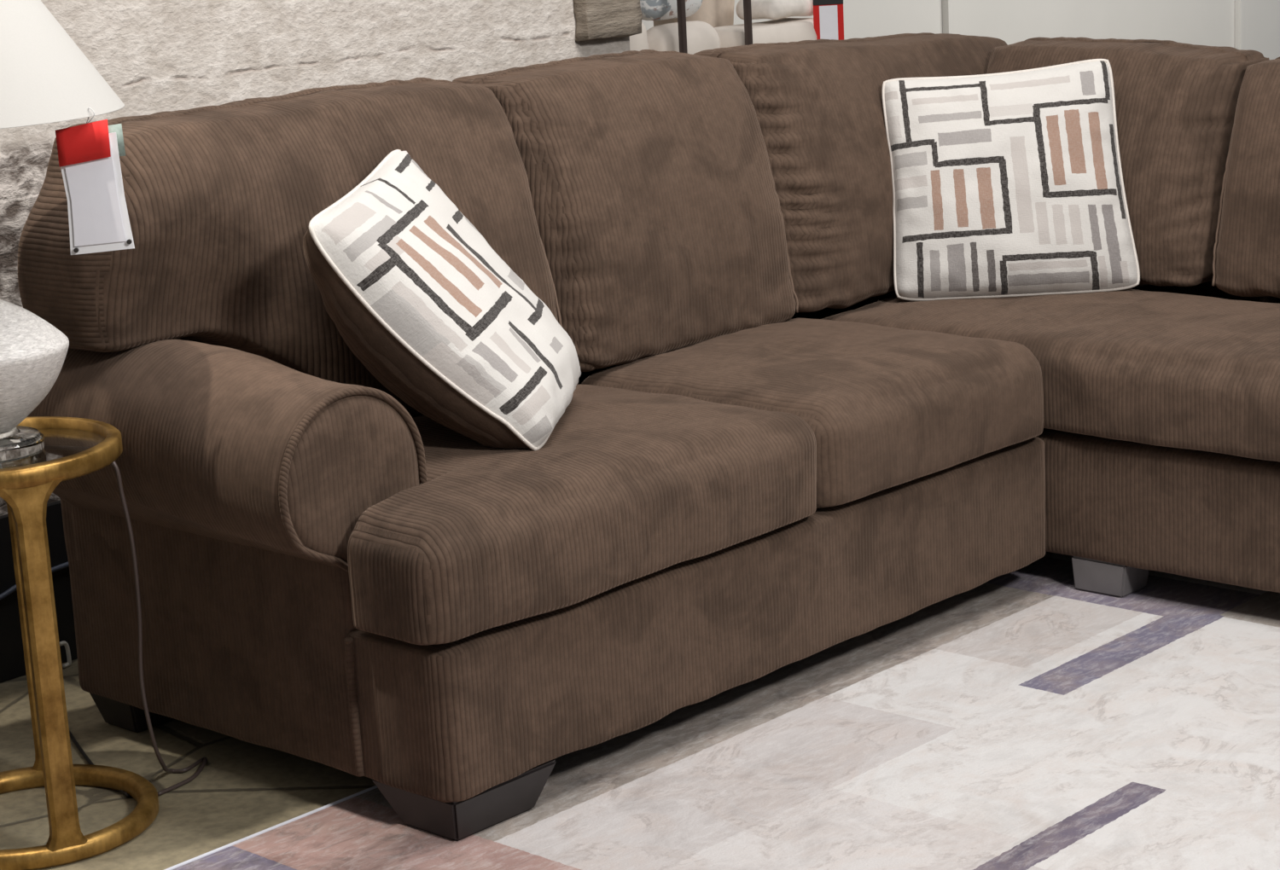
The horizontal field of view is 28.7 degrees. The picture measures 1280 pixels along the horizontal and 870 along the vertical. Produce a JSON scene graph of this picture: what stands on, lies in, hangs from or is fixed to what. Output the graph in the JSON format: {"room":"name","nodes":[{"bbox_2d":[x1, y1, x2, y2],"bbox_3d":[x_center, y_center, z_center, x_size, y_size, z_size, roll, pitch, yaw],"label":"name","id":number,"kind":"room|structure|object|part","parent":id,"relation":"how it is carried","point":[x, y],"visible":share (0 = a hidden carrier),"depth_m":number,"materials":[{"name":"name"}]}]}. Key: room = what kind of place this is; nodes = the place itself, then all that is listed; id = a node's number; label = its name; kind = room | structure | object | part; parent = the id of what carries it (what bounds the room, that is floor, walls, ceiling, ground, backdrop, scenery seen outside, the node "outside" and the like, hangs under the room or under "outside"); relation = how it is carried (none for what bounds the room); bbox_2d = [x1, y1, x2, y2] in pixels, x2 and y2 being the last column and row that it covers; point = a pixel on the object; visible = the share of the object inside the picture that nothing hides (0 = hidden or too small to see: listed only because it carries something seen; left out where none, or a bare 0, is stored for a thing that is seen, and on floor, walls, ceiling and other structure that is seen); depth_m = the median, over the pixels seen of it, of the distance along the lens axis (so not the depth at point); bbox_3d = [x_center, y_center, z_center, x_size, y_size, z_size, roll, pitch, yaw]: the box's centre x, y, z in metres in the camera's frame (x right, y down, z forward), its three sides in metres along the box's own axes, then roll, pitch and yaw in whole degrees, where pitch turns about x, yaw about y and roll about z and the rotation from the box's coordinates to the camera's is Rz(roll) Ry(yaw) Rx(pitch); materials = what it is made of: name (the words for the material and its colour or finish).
{"room":"store","nodes":[
{"label":"store","id":0,"kind":"room"},
{"bbox_2d":[0,658,375,869],"bbox_3d":[1.274,0.257,4.898,9.500,0.050,12.000,9,18,42],"label":"floor","id":1,"kind":"structure","parent":0,"point":[243,789],"depth_m":3.96,"materials":[{"name":"grey stone"}]},
{"bbox_2d":[0,416,159,869],"bbox_3d":[-0.944,0.306,3.766,0.380,0.600,0.380,9,18,42],"label":"side table","id":2,"kind":"object","parent":1,"relation":"on","point":[74,447],"visible":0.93,"depth_m":3.65,"materials":[{"name":"gold metal"}]},
{"bbox_3d":[-0.955,0.270,3.938,0.109,0.558,0.022,-4,13,-3],"label":"leg","id":3,"kind":"part","parent":2,"relation":"part of","materials":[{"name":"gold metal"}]},
{"bbox_3d":[-0.857,0.339,3.617,0.045,0.558,0.108,9,18,42],"label":"leg","id":4,"kind":"part","parent":2,"relation":"part of","materials":[{"name":"gold metal"}]},
{"bbox_3d":[-0.959,0.031,3.702,0.341,0.006,0.341,9,18,42],"label":"glass","id":5,"kind":"part","parent":2,"relation":"part of","materials":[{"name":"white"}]},
{"bbox_2d":[0,0,124,463],"bbox_3d":[-0.979,-0.348,3.614,0.486,0.771,0.486,9,18,42],"label":"table lamp","id":6,"kind":"object","parent":2,"relation":"on","point":[45,78],"visible":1,"depth_m":3.53,"materials":[{"name":"white glass"}]},
{"bbox_3d":[-0.992,-0.589,3.558,0.486,0.275,0.486,9,18,42],"label":"lamp shade","id":7,"kind":"part","parent":6,"relation":"part of","materials":[{"name":"white fabric"}]},
{"bbox_2d":[55,107,134,255],"bbox_3d":[-0.765,-0.357,3.514,0.093,0.206,0.014,-3,13,0],"label":"price tag","id":8,"kind":"object","parent":6,"relation":"hanging from","point":[89,154],"visible":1,"depth_m":3.52,"materials":[{"name":"white paper"}]},
{"bbox_2d":[59,640,71,669],"bbox_3d":[-1.053,0.402,4.594,0.011,0.051,0.020,9,18,42],"label":"guide","id":9,"kind":"object","parent":2,"relation":"attached to","point":[61,643],"visible":0.99,"depth_m":4.59,"materials":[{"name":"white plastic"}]},
{"bbox_2d":[110,461,207,796],"bbox_3d":[-0.836,0.283,3.891,0.316,0.577,0.122,-9,14,-24],"label":"power cord","id":10,"kind":"object","parent":2,"relation":"hanging from","point":[204,759],"visible":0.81,"depth_m":3.88,"materials":[{"name":"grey plastic"}]},
{"bbox_2d":[69,730,130,797],"bbox_3d":[-0.897,0.531,4.095,0.018,0.006,0.401,-9,15,-26],"label":"cord","id":11,"kind":"object","parent":1,"relation":"on","point":[72,737],"visible":0.63,"depth_m":4.12,"materials":[{"name":"black plastic"}]},
{"bbox_2d":[17,32,1279,841],"bbox_3d":[0.648,-0.118,4.248,2.242,1.039,2.614,9,18,42],"label":"sectional sofa","id":12,"kind":"object","parent":1,"relation":"on","point":[764,457],"visible":0.8,"depth_m":4.19,"materials":[{"name":"brown fabric"}]},
{"bbox_3d":[-0.639,0.287,4.035,0.736,0.364,0.179,9,18,42],"label":"arm panel","id":13,"kind":"part","parent":12,"relation":"part of","materials":[{"name":"brown fabric"}]},
{"bbox_3d":[-0.675,0.051,3.926,0.700,0.396,0.289,9,18,42],"label":"rolled arm","id":14,"kind":"part","parent":12,"relation":"part of"},
{"bbox_2d":[17,77,558,417],"bbox_3d":[-0.566,-0.289,4.205,0.375,0.558,0.925,9,18,42],"label":"cushion","id":15,"kind":"object","parent":12,"relation":"on","point":[222,200],"depth_m":3.99,"materials":[{"name":"brown fabric"}]},
{"bbox_3d":[-0.416,0.115,3.693,0.013,0.350,0.255,9,18,42],"label":"scroll panel","id":16,"kind":"part","parent":12,"relation":"part of","materials":[{"name":"brown fabric"}]},
{"bbox_2d":[302,149,581,451],"bbox_3d":[-0.308,-0.224,4.023,0.398,0.439,0.457,-3,13,1],"label":"throw pillow","id":17,"kind":"object","parent":12,"relation":"on","point":[419,296],"visible":1,"depth_m":3.87,"materials":[{"name":"fabric"}]},
{"bbox_3d":[-0.089,0.220,4.462,0.926,0.246,1.553,9,18,42],"label":"rail","id":18,"kind":"part","parent":12,"relation":"part of","materials":[{"name":"brown fabric"}]},
{"bbox_2d":[347,384,816,645],"bbox_3d":[-0.213,0.092,4.047,0.629,0.210,0.898,9,18,42],"label":"seat cushion","id":19,"kind":"object","parent":12,"relation":"on","point":[631,494],"depth_m":3.79,"materials":[{"name":"brown fabric"}]},
{"bbox_2d":[452,49,795,372],"bbox_3d":[-0.020,-0.440,4.753,0.354,0.554,0.642,9,18,42],"label":"cushion","id":20,"kind":"object","parent":12,"relation":"on","point":[655,185],"depth_m":4.61,"materials":[{"name":"brown fabric"}]},
{"bbox_3d":[-0.080,-0.185,5.008,0.135,0.776,2.486,9,18,42],"label":"frame","id":21,"kind":"part","parent":12,"relation":"part of","materials":[{"name":"brown fabric"}]},
{"bbox_2d":[580,318,1043,508],"bbox_3d":[0.316,-0.066,4.598,0.625,0.211,0.667,9,18,42],"label":"seat cushion","id":22,"kind":"object","parent":12,"relation":"on","point":[893,415],"depth_m":4.43,"materials":[{"name":"brown fabric"}]},
{"bbox_2d":[693,32,1007,312],"bbox_3d":[0.510,-0.589,5.311,0.354,0.528,0.920,9,18,42],"label":"cushion","id":23,"kind":"object","parent":12,"relation":"on","point":[817,103],"depth_m":5.01,"materials":[{"name":"brown fabric"}]},
{"bbox_2d":[881,58,1140,301],"bbox_3d":[0.749,-0.515,5.064,0.492,0.461,0.204,-3,13,-1],"label":"throw pillow","id":24,"kind":"object","parent":12,"relation":"on","point":[1008,183],"visible":1,"depth_m":5.02,"materials":[{"name":"fabric"}]},
{"bbox_2d":[821,289,1279,461],"bbox_3d":[1.199,-0.110,4.617,1.882,0.198,0.600,9,18,42],"label":"seat cushion","id":25,"kind":"object","parent":12,"relation":"on","point":[1159,376],"depth_m":4.58,"materials":[{"name":"brown fabric"}]},
{"bbox_2d":[986,36,1269,286],"bbox_3d":[0.989,-0.578,5.257,0.611,0.492,0.355,9,18,42],"label":"cushion","id":26,"kind":"object","parent":12,"relation":"on","point":[1176,103],"depth_m":5.03,"materials":[{"name":"brown fabric"}]},
{"bbox_3d":[1.237,0.044,4.908,2.226,0.245,0.946,9,18,42],"label":"rail","id":27,"kind":"part","parent":12,"relation":"part of","materials":[{"name":"brown fabric"}]},
{"bbox_3d":[1.491,-0.295,5.113,2.200,0.776,0.160,9,18,42],"label":"frame","id":28,"kind":"part","parent":12,"relation":"part of","materials":[{"name":"brown fabric"}]},
{"bbox_2d":[1215,57,1279,298],"bbox_3d":[1.453,-0.497,4.833,0.652,0.468,0.356,9,18,42],"label":"cushion","id":29,"kind":"object","parent":12,"relation":"on","point":[1248,127],"depth_m":4.90,"materials":[{"name":"brown fabric"}]},
{"bbox_2d":[629,0,752,54],"bbox_3d":[-0.084,-0.848,7.293,0.740,1.160,0.446,9,18,42],"label":"accent chair","id":30,"kind":"object","parent":1,"relation":"on","point":[691,37],"visible":0.08,"depth_m":7.07,"materials":[{"name":"beige fabric"}]},
{"bbox_2d":[629,22,649,51],"bbox_3d":[-0.162,-0.990,7.108,0.469,0.410,0.136,9,18,42],"label":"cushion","id":31,"kind":"object","parent":30,"relation":"on","point":[637,42],"depth_m":6.93,"materials":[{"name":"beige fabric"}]},
{"bbox_2d":[640,0,702,20],"bbox_3d":[0.066,-1.366,7.112,0.142,0.368,0.239,9,18,42],"label":"floral cushion","id":32,"kind":"object","parent":30,"relation":"on","point":[651,9],"visible":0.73,"depth_m":7.07,"materials":[{"name":"fabric"}]},
{"bbox_3d":[0.135,-0.793,7.004,0.018,1.160,0.018,9,18,42],"label":"leg","id":33,"kind":"part","parent":30,"relation":"part of","materials":[{"name":"brown wood"}]},
{"bbox_2d":[646,20,720,54],"bbox_3d":[0.119,-0.998,7.175,0.184,0.368,0.238,9,18,42],"label":"cushion","id":34,"kind":"object","parent":30,"relation":"on","point":[701,35],"depth_m":7.08,"materials":[{"name":"beige fabric"}]},
{"bbox_3d":[0.325,-0.849,7.202,0.018,1.160,0.018,9,18,42],"label":"leg","id":35,"kind":"part","parent":30,"relation":"part of","materials":[{"name":"brown wood"}]},
{"bbox_2d":[163,551,1279,869],"bbox_3d":[0.489,0.622,3.385,2.042,0.007,3.257,9,18,42],"label":"area rug","id":36,"kind":"object","parent":1,"relation":"on","point":[1025,718],"visible":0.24,"depth_m":3.88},
{"bbox_2d":[653,0,816,47],"bbox_3d":[0.263,-0.973,7.844,0.906,1.117,0.826,9,18,42],"label":"armchair","id":37,"kind":"object","parent":1,"relation":"on","point":[719,14],"visible":0.07,"depth_m":7.35,"materials":[{"name":"beige fabric"}]},
{"bbox_3d":[0.170,-1.045,7.505,0.205,0.815,0.249,9,18,42],"label":"backrest","id":38,"kind":"part","parent":37,"relation":"part of","materials":[{"name":"beige fabric"}]},
{"bbox_3d":[0.391,-0.840,7.471,0.187,0.778,0.410,9,18,42],"label":"arm","id":39,"kind":"part","parent":37,"relation":"part of","materials":[{"name":"beige fabric"}]},
{"bbox_2d":[736,0,813,19],"bbox_3d":[0.409,-1.270,7.432,0.166,0.066,0.225,9,18,42],"label":"cushion","id":40,"kind":"object","parent":37,"relation":"on","point":[770,9],"visible":0.92,"depth_m":7.35,"materials":[{"name":"white fabric"}]},
{"bbox_2d":[812,0,843,40],"bbox_3d":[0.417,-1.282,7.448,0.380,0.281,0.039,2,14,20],"label":"price tag","id":41,"kind":"object","parent":37,"relation":"hanging from","point":[828,14],"visible":0.63,"depth_m":7.41,"materials":[{"name":"white paper"}]},
{"bbox_2d":[0,0,630,516],"bbox_3d":[-2.072,-0.743,3.455,0.140,2.900,5.820,9,18,42],"label":"wall","id":42,"kind":"structure","parent":0,"point":[155,55],"depth_m":4.82,"materials":[{"name":"stone"}]},
{"bbox_2d":[0,561,69,600],"bbox_3d":[-1.147,0.281,4.500,0.010,0.050,0.461,9,18,42],"label":"cable","id":43,"kind":"object","parent":42,"relation":"attached to","point":[13,589],"visible":0.46,"depth_m":4.52,"materials":[{"name":"grey plastic"}]},
{"bbox_2d":[0,500,77,682],"bbox_3d":[-1.939,0.529,3.703,0.020,0.300,5.840,9,18,42],"label":"baseboard","id":44,"kind":"structure","parent":42,"relation":"attached to","point":[12,659],"depth_m":4.55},
{"bbox_2d":[573,0,642,40],"bbox_3d":[-0.090,-1.277,5.389,0.054,0.845,0.179,9,18,42],"label":"stone panel","id":45,"kind":"object","parent":42,"relation":"attached to","point":[595,19],"visible":1,"depth_m":5.44,"materials":[{"name":"beige stone"}]},
{"bbox_2d":[641,0,1279,59],"bbox_3d":[1.002,-2.289,9.391,0.080,2.900,11.800,9,18,42],"label":"wall","id":46,"kind":"structure","parent":0,"point":[1199,22],"depth_m":10.30,"materials":[{"name":"grey paint"}]},
{"bbox_2d":[942,0,954,34],"bbox_3d":[1.145,-2.313,9.459,0.032,2.900,0.034,9,18,42],"label":"trim","id":47,"kind":"structure","parent":46,"relation":"attached to","point":[947,5],"depth_m":9.61,"materials":[{"name":"grey paint"}]},
{"bbox_2d":[1234,0,1244,49],"bbox_3d":[2.639,-2.755,11.013,0.032,2.900,0.034,9,18,42],"label":"trim","id":48,"kind":"structure","parent":46,"relation":"attached to","point":[1239,4],"depth_m":11.21,"materials":[{"name":"grey paint"}]}
]}

